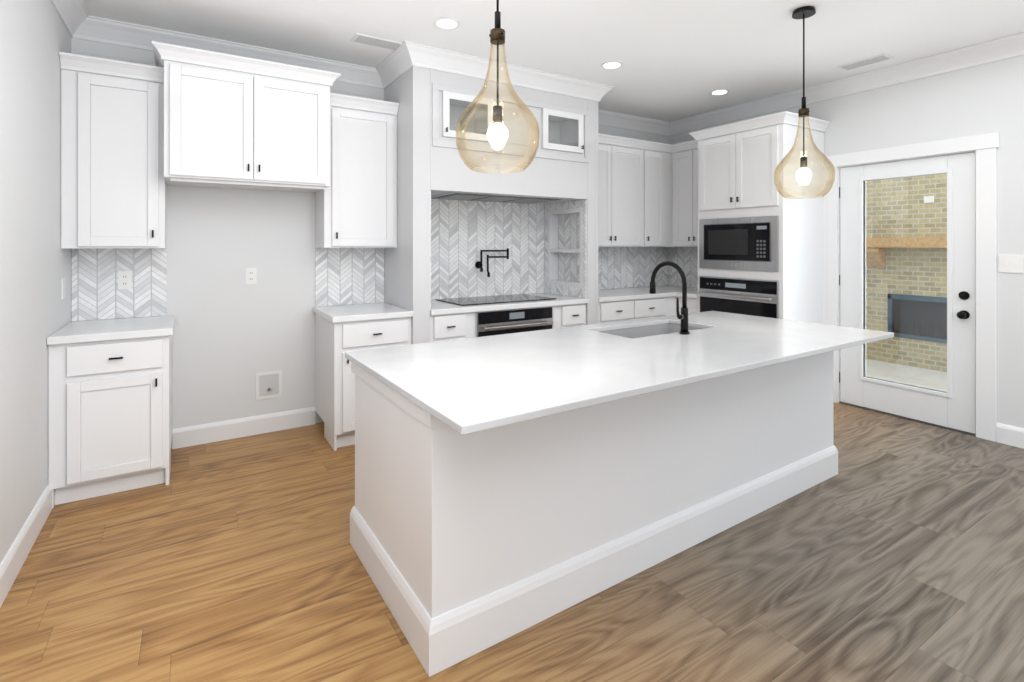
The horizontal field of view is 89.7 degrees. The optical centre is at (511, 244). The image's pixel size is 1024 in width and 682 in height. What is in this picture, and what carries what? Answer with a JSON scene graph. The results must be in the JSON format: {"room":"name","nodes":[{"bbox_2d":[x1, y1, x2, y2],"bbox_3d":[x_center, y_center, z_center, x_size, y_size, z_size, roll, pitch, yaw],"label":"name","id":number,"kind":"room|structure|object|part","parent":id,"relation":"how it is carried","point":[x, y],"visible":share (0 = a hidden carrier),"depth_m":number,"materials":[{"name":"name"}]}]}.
{"room":"kitchen","nodes":[
{"label":"kitchen","id":0,"kind":"room"},
{"bbox_2d":[0,0,70,563],"bbox_3d":[-0.736,-0.020,-0.171,0.200,2.740,7.690,0,0,-32],"label":"wall","id":1,"kind":"structure","parent":0,"point":[35,258],"depth_m":2.30,"materials":[{"name":"grey paint"}]},
{"bbox_2d":[0,485,51,607],"bbox_3d":[-0.482,1.285,-0.375,0.016,0.130,7.075,0,0,-32],"label":"baseboard","id":2,"kind":"structure","parent":1,"relation":"attached to","point":[12,562],"depth_m":2.20,"materials":[{"name":"white paint"}]},
{"bbox_2d":[61,277,64,298],"bbox_3d":[-2.551,0.245,2.928,0.006,0.120,0.070,0,0,-32],"label":"outlet","id":3,"kind":"object","parent":1,"relation":"attached to","point":[63,288],"visible":1,"depth_m":2.92,"materials":[{"name":"white plastic"}]},
{"bbox_2d":[50,0,93,40],"bbox_3d":[-0.611,-1.327,-0.093,0.095,0.124,7.690,0,0,-32],"label":"crown molding","id":4,"kind":"structure","parent":1,"relation":"attached to","point":[78,21],"depth_m":3.02,"materials":[{"name":"white paint"}]},
{"bbox_2d":[71,38,668,448],"bbox_3d":[-0.488,-0.020,4.636,5.715,2.740,0.200,0,0,-32],"label":"wall","id":5,"kind":"structure","parent":0,"point":[234,333],"depth_m":3.62,"materials":[{"name":"grey paint"}]},
{"bbox_2d":[59,52,166,248],"bbox_3d":[-2.385,-0.522,3.115,0.482,1.085,0.364,0,0,-32],"label":"upper cabinet","id":6,"kind":"object","parent":5,"relation":"attached to","point":[113,188],"visible":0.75,"depth_m":2.99,"materials":[{"name":"white paint"}]},
{"bbox_3d":[-2.294,-0.481,3.011,0.377,0.979,0.020,0,0,-32],"label":"door","id":7,"kind":"part","parent":6,"relation":"part of","materials":[{"name":"white paint"}]},
{"bbox_2d":[71,248,166,320],"bbox_3d":[-2.479,0.242,3.266,0.482,0.443,0.011,0,0,-32],"label":"tile backsplash","id":8,"kind":"structure","parent":5,"relation":"attached to","point":[97,293],"depth_m":3.25,"materials":[{"name":"tile"}]},
{"bbox_2d":[118,271,131,288],"bbox_3d":[-2.458,0.223,3.268,0.070,0.115,0.007,0,0,-32],"label":"outlet","id":9,"kind":"object","parent":8,"relation":"attached to","point":[124,279],"visible":1,"depth_m":3.27,"materials":[{"name":"white plastic"}]},
{"bbox_2d":[90,16,384,88],"bbox_3d":[-1.787,-1.327,3.650,1.828,0.124,0.095,0,0,-32],"label":"crown molding","id":10,"kind":"structure","parent":5,"relation":"attached to","point":[109,31],"depth_m":3.49,"materials":[{"name":"white paint"}]},
{"bbox_2d":[172,406,314,448],"bbox_3d":[-1.867,1.285,3.647,0.900,0.130,0.016,0,0,-32],"label":"baseboard","id":11,"kind":"structure","parent":5,"relation":"attached to","point":[188,436],"depth_m":3.62,"materials":[{"name":"white paint"}]},
{"bbox_2d":[151,41,340,192],"bbox_3d":[-1.735,-0.762,3.409,1.040,0.775,0.554,0,0,-32],"label":"upper cabinet","id":12,"kind":"object","parent":5,"relation":"attached to","point":[233,128],"visible":0.98,"depth_m":3.18,"materials":[{"name":"white paint"}]},
{"bbox_2d":[246,268,256,283],"bbox_3d":[-1.854,0.220,3.660,0.070,0.115,0.007,0,0,-32],"label":"outlet","id":13,"kind":"object","parent":5,"relation":"attached to","point":[251,275],"visible":1,"depth_m":3.66,"materials":[{"name":"white plastic"}]},
{"bbox_2d":[256,370,281,399],"bbox_3d":[-1.751,1.013,3.713,0.170,0.190,0.026,0,0,-32],"label":"outlet box","id":14,"kind":"object","parent":5,"relation":"attached to","point":[268,384],"visible":1,"depth_m":3.72,"materials":[{"name":"white plastic"}]},
{"bbox_2d":[315,248,383,306],"bbox_3d":[-1.260,0.242,4.028,0.530,0.443,0.011,0,0,-32],"label":"tile backsplash","id":15,"kind":"structure","parent":5,"relation":"attached to","point":[345,276],"depth_m":4.01,"materials":[{"name":"tile"}]},
{"bbox_2d":[315,93,398,247],"bbox_3d":[-1.166,-0.522,3.877,0.530,1.085,0.364,0,0,-32],"label":"upper cabinet","id":16,"kind":"object","parent":5,"relation":"attached to","point":[356,203],"visible":0.88,"depth_m":3.76,"materials":[{"name":"white paint"}]},
{"bbox_3d":[-1.085,-0.481,3.767,0.450,0.979,0.020,0,0,-32],"label":"door","id":17,"kind":"part","parent":16,"relation":"part of","materials":[{"name":"white paint"}]},
{"bbox_2d":[374,48,409,87],"bbox_3d":[-0.889,-1.327,3.849,0.095,0.124,0.510,0,0,-32],"label":"crown molding","id":18,"kind":"structure","parent":5,"relation":"attached to","point":[388,71],"depth_m":3.94,"materials":[{"name":"white paint"}]},
{"bbox_2d":[598,133,649,246],"bbox_3d":[0.921,-0.522,5.202,0.959,1.084,0.329,0,0,-32],"label":"upper cabinet","id":19,"kind":"object","parent":5,"relation":"attached to","point":[647,197],"depth_m":5.14,"materials":[{"name":"white paint"}]},
{"bbox_2d":[598,247,668,288],"bbox_3d":[1.120,0.242,5.515,1.629,0.443,0.011,0,0,-32],"label":"tile backsplash","id":20,"kind":"structure","parent":5,"relation":"attached to","point":[624,267],"depth_m":5.62,"materials":[{"name":"tile"}]},
{"bbox_2d":[598,109,669,135],"bbox_3d":[1.107,-1.327,5.458,1.549,0.124,0.095,0,0,-32],"label":"crown molding","id":21,"kind":"structure","parent":5,"relation":"attached to","point":[609,118],"depth_m":5.59,"materials":[{"name":"white paint"}]},
{"bbox_2d":[650,141,661,246],"bbox_3d":[1.364,-0.522,5.479,0.359,1.084,0.329,0,0,-32],"label":"upper cabinet","id":22,"kind":"object","parent":5,"relation":"attached to","point":[656,147],"depth_m":5.38,"materials":[{"name":"white paint"}]},
{"bbox_2d":[0,402,1023,681],"bbox_3d":[1.602,1.410,1.290,5.815,0.120,8.190,0,0,-32],"label":"floor","id":23,"kind":"structure","parent":0,"point":[892,550],"depth_m":2.02,"materials":[{"name":"brown wood"}]},
{"bbox_2d":[47,315,175,508],"bbox_3d":[-2.286,0.907,3.003,0.531,0.885,0.660,0,0,-32],"label":"base cabinet","id":24,"kind":"object","parent":23,"relation":"on","point":[109,406],"visible":0.98,"depth_m":2.75,"materials":[{"name":"white paint"}]},
{"bbox_2d":[47,315,175,345],"bbox_3d":[-2.286,0.485,3.003,0.531,0.040,0.636,0,0,-32],"label":"countertop","id":25,"kind":"structure","parent":24,"relation":"on","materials":[{"name":"white stone"}]},
{"bbox_2d":[313,303,412,450],"bbox_3d":[-1.095,0.907,3.747,0.549,0.885,0.660,0,0,-32],"label":"base cabinet","id":26,"kind":"object","parent":23,"relation":"on","point":[340,330],"visible":0.5,"depth_m":3.48,"materials":[{"name":"white paint"}]},
{"bbox_2d":[313,303,412,322],"bbox_3d":[-1.095,0.485,3.747,0.549,0.040,0.636,0,0,-32],"label":"countertop","id":27,"kind":"structure","parent":26,"relation":"on","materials":[{"name":"white stone"}]},
{"bbox_2d":[430,313,473,341],"bbox_3d":[-0.612,0.928,4.060,0.336,0.843,0.641,0,0,-32],"label":"base cabinet","id":28,"kind":"object","parent":23,"relation":"on","point":[462,318],"depth_m":3.79,"materials":[{"name":"white paint"}]},
{"bbox_2d":[384,66,597,344],"bbox_3d":[-0.124,-0.019,4.339,1.723,2.738,0.685,0,0,-32],"label":"range hood surround","id":29,"kind":"object","parent":23,"relation":"on","point":[463,230],"visible":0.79,"depth_m":4.29,"materials":[{"name":"paint"}]},
{"bbox_2d":[474,305,561,336],"bbox_3d":[-0.129,0.928,4.362,0.802,0.843,0.641,0,0,-32],"label":"base cabinet","id":30,"kind":"object","parent":23,"relation":"on","point":[507,321],"depth_m":4.08,"materials":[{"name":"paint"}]},
{"bbox_2d":[450,300,553,341],"bbox_3d":[-0.072,0.848,4.269,0.718,0.685,0.521,0,0,-32],"label":"oven","id":31,"kind":"object","parent":30,"relation":"in","point":[533,317],"depth_m":4.06,"materials":[{"name":"silver metal"}]},
{"bbox_2d":[430,293,588,316],"bbox_3d":[-0.126,0.485,4.348,1.464,0.040,0.644,0,0,-32],"label":"countertop","id":32,"kind":"structure","parent":30,"relation":"on","point":[438,308],"depth_m":4.06,"materials":[{"name":"white stone"}]},
{"bbox_2d":[434,293,557,304],"bbox_3d":[-0.132,0.461,4.381,0.900,0.007,0.490,0,0,-32],"label":"cooktop","id":33,"kind":"object","parent":32,"relation":"in","point":[494,300],"depth_m":4.32,"materials":[{"name":"black glass"}]},
{"bbox_2d":[562,305,585,327],"bbox_3d":[0.349,0.928,4.661,0.326,0.843,0.641,0,0,-32],"label":"base cabinet","id":34,"kind":"object","parent":23,"relation":"on","point":[572,315],"depth_m":4.39,"materials":[{"name":"white paint"}]},
{"bbox_2d":[345,261,893,676],"bbox_3d":[0.678,0.720,2.594,2.688,1.259,1.145,0,0,-33],"label":"kitchen island","id":35,"kind":"object","parent":23,"relation":"on","point":[508,485],"visible":1,"depth_m":2.03,"materials":[{"name":"white paint"}]},
{"bbox_2d":[345,310,893,434],"bbox_3d":[0.678,0.498,2.594,2.688,0.026,1.145,0,0,-33],"label":"island countertop","id":36,"kind":"structure","parent":35,"relation":"on","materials":[{"name":"white stone"}]},
{"bbox_2d":[649,261,689,334],"bbox_3d":[0.868,0.288,2.892,0.091,0.394,0.269,0,0,-33],"label":"faucet","id":37,"kind":"object","parent":36,"relation":"on","point":[683,316],"depth_m":2.80,"materials":[{"name":"black metal"}]},
{"bbox_2d":[598,297,677,323],"bbox_3d":[1.023,0.928,5.086,1.009,0.843,0.634,0,0,-32],"label":"base cabinet","id":38,"kind":"object","parent":23,"relation":"on","point":[621,304],"depth_m":4.80,"materials":[{"name":"white paint"}]},
{"bbox_2d":[598,285,693,300],"bbox_3d":[1.297,0.485,5.242,1.640,0.040,0.636,0,0,-32],"label":"countertop","id":39,"kind":"structure","parent":38,"relation":"on","point":[640,294],"depth_m":5.00,"materials":[{"name":"white stone"}]},
{"bbox_2d":[674,289,697,296],"bbox_3d":[1.944,0.485,5.131,0.636,0.040,0.238,0,0,-32],"label":"countertop","id":40,"kind":"structure","parent":38,"relation":"on","point":[693,292],"depth_m":5.03,"materials":[{"name":"white stone"}]},
{"bbox_2d":[678,297,697,313],"bbox_3d":[1.955,0.928,5.158,0.613,0.843,0.273,0,0,-32],"label":"base cabinet","id":41,"kind":"object","parent":23,"relation":"on","point":[692,302],"depth_m":4.95,"materials":[{"name":"white paint"}]},
{"bbox_2d":[689,111,830,323],"bbox_3d":[2.208,0.142,4.664,0.708,2.415,0.942,0,0,-32],"label":"tall cabinet","id":42,"kind":"object","parent":23,"relation":"on","point":[760,245],"visible":0.79,"depth_m":4.39,"materials":[{"name":"white paint"}]},
{"bbox_2d":[699,215,805,271],"bbox_3d":[2.129,-0.013,4.614,0.434,0.455,0.760,0,0,-32],"label":"microwave","id":43,"kind":"object","parent":42,"relation":"in","point":[727,243],"depth_m":4.46,"materials":[{"name":"silver metal"}]},
{"bbox_2d":[697,274,811,323],"bbox_3d":[2.152,0.640,4.629,0.577,0.700,0.760,0,0,-32],"label":"wall oven","id":44,"kind":"object","parent":42,"relation":"in","point":[761,296],"depth_m":4.46,"materials":[{"name":"silver metal"}]},
{"bbox_2d":[82,0,1023,121],"bbox_3d":[1.602,-1.450,1.290,5.815,0.120,8.190,0,0,-32],"label":"ceiling","id":45,"kind":"structure","parent":0,"point":[680,59],"depth_m":3.38,"materials":[{"name":"white paint"}]},
{"bbox_2d":[350,33,401,50],"bbox_3d":[-0.920,-1.387,3.529,0.330,0.006,0.150,0,0,-32],"label":"ceiling vent","id":46,"kind":"object","parent":45,"relation":"in","point":[374,41],"visible":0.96,"depth_m":3.52,"materials":[{"name":"white metal"}]},
{"bbox_2d":[433,17,459,29],"bbox_3d":[-0.409,-1.387,3.229,0.170,0.006,0.170,0,0,-32],"label":"recessed light","id":47,"kind":"object","parent":45,"relation":"in","point":[446,23],"visible":1,"depth_m":3.22,"materials":[{"name":"white paint"}]},
{"bbox_2d":[455,0,539,173],"bbox_3d":[-0.054,-0.836,1.936,0.316,1.107,0.316,0,0,-32],"label":"pendant light","id":48,"kind":"object","parent":45,"relation":"hanging from","point":[497,132],"visible":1,"depth_m":1.95,"materials":[{"name":"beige glass"}]},
{"bbox_3d":[-0.054,-0.923,1.936,0.124,0.931,0.124,0,0,-32],"label":"stem","id":49,"kind":"part","parent":48,"relation":"part of","materials":[{"name":"black metal"}]},
{"bbox_2d":[398,41,613,101],"bbox_3d":[0.058,-1.327,4.048,1.913,0.124,0.095,0,0,-32],"label":"crown molding","id":50,"kind":"structure","parent":45,"relation":"attached to","point":[410,54],"depth_m":3.92,"materials":[{"name":"white paint"}]},
{"bbox_2d":[601,61,622,68],"bbox_3d":[0.770,-1.387,3.974,0.170,0.006,0.170,0,0,-32],"label":"recessed light","id":51,"kind":"object","parent":45,"relation":"in","point":[611,65],"visible":1,"depth_m":3.97,"materials":[{"name":"white paint"}]},
{"bbox_2d":[709,89,729,94],"bbox_3d":[1.885,-1.387,4.679,0.170,0.006,0.170,0,0,-32],"label":"recessed light","id":52,"kind":"object","parent":45,"relation":"in","point":[720,92],"visible":1,"depth_m":4.67,"materials":[{"name":"white paint"}]},
{"bbox_2d":[774,6,834,198],"bbox_3d":[1.727,-0.836,3.048,0.316,1.107,0.316,0,0,-32],"label":"pendant light","id":53,"kind":"object","parent":45,"relation":"hanging from","point":[803,173],"visible":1,"depth_m":3.04,"materials":[{"name":"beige glass"}]},
{"bbox_3d":[1.727,-0.923,3.048,0.124,0.931,0.124,0,0,-32],"label":"stem","id":54,"kind":"part","parent":53,"relation":"part of","materials":[{"name":"black metal"}]},
{"bbox_3d":[1.727,-0.532,3.048,0.316,0.500,0.316,0,0,-32],"label":"lamp shade","id":55,"kind":"part","parent":53,"relation":"part of","materials":[{"name":"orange glass"}]},
{"bbox_2d":[837,54,893,70],"bbox_3d":[2.682,-1.387,3.916,0.150,0.006,0.330,0,0,-32],"label":"ceiling vent","id":56,"kind":"object","parent":45,"relation":"in","point":[866,62],"visible":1,"depth_m":3.91,"materials":[{"name":"white metal"}]},
{"bbox_2d":[669,55,1023,427],"bbox_3d":[3.941,-0.020,2.751,0.200,2.740,7.690,0,0,-32],"label":"wall","id":57,"kind":"structure","parent":0,"point":[985,98],"depth_m":3.60,"materials":[{"name":"grey paint"}]},
{"bbox_2d":[669,247,697,287],"bbox_3d":[2.052,0.242,5.574,0.011,0.443,0.875,0,0,-32],"label":"tile backsplash","id":58,"kind":"structure","parent":57,"relation":"attached to","point":[685,259],"depth_m":5.75,"materials":[{"name":"tile"}]},
{"bbox_2d":[678,140,697,246],"bbox_3d":[1.995,-0.522,5.363,0.329,1.084,0.578,0,0,-32],"label":"upper cabinet","id":59,"kind":"object","parent":57,"relation":"attached to","point":[688,158],"depth_m":5.32,"materials":[{"name":"white paint"}]},
{"bbox_2d":[670,32,1023,134],"bbox_3d":[3.816,-1.327,2.673,0.095,0.124,7.690,0,0,-32],"label":"crown molding","id":60,"kind":"structure","parent":57,"relation":"attached to","point":[1010,46],"depth_m":4.15,"materials":[{"name":"white paint"}]},
{"bbox_2d":[839,152,975,433],"bbox_3d":[3.026,0.340,4.022,0.135,1.996,0.910,0,0,-32],"label":"patio door","id":61,"kind":"structure","parent":57,"relation":"in","point":[954,406],"depth_m":3.85,"materials":[{"name":"white paint"}]},
{"bbox_3d":[2.997,0.340,4.022,0.086,1.670,0.879,0,0,-32],"label":"patio door hardware","id":62,"kind":"part","parent":61,"relation":"part of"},
{"bbox_2d":[864,173,946,391],"bbox_3d":[3.066,0.279,4.027,0.008,1.616,0.556,0,0,-32],"label":"glass pane","id":63,"kind":"object","parent":61,"relation":"in","point":[905,279],"depth_m":4.02,"materials":[{"name":"clear glass"}]},
{"bbox_2d":[823,132,998,441],"bbox_3d":[3.086,0.290,4.058,0.185,2.120,1.168,0,0,-32],"label":"door frame","id":64,"kind":"structure","parent":57,"relation":"attached to","point":[984,146],"depth_m":3.61,"materials":[{"name":"white paint"}]},
{"bbox_2d":[996,423,1023,448],"bbox_3d":[4.606,1.285,1.483,0.016,0.130,4.835,0,0,-32],"label":"baseboard","id":65,"kind":"structure","parent":57,"relation":"attached to","point":[1005,434],"depth_m":3.47,"materials":[{"name":"white paint"}]},
{"bbox_2d":[999,255,1022,272],"bbox_3d":[3.365,0.127,3.474,0.010,0.120,0.120,0,0,-32],"label":"light switch","id":66,"kind":"object","parent":57,"relation":"attached to","point":[1010,263],"visible":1,"depth_m":3.47,"materials":[{"name":"white plastic"}]},
{"label":"outside","id":67,"kind":"structure","parent":0,"visible":0},
{"bbox_2d":[866,359,946,391],"bbox_3d":[4.357,1.590,5.671,3.600,0.120,9.000,0,0,-32],"label":"ground","id":68,"kind":"structure","parent":67,"point":[904,369],"depth_m":6.08,"materials":[{"name":"concrete"}]},
{"bbox_2d":[866,174,946,371],"bbox_3d":[5.324,-0.260,6.275,0.720,3.580,8.000,0,0,-32],"label":"fireplace","id":69,"kind":"object","parent":68,"relation":"on","point":[920,282],"depth_m":6.50,"materials":[{"name":"brick"}]}
]}

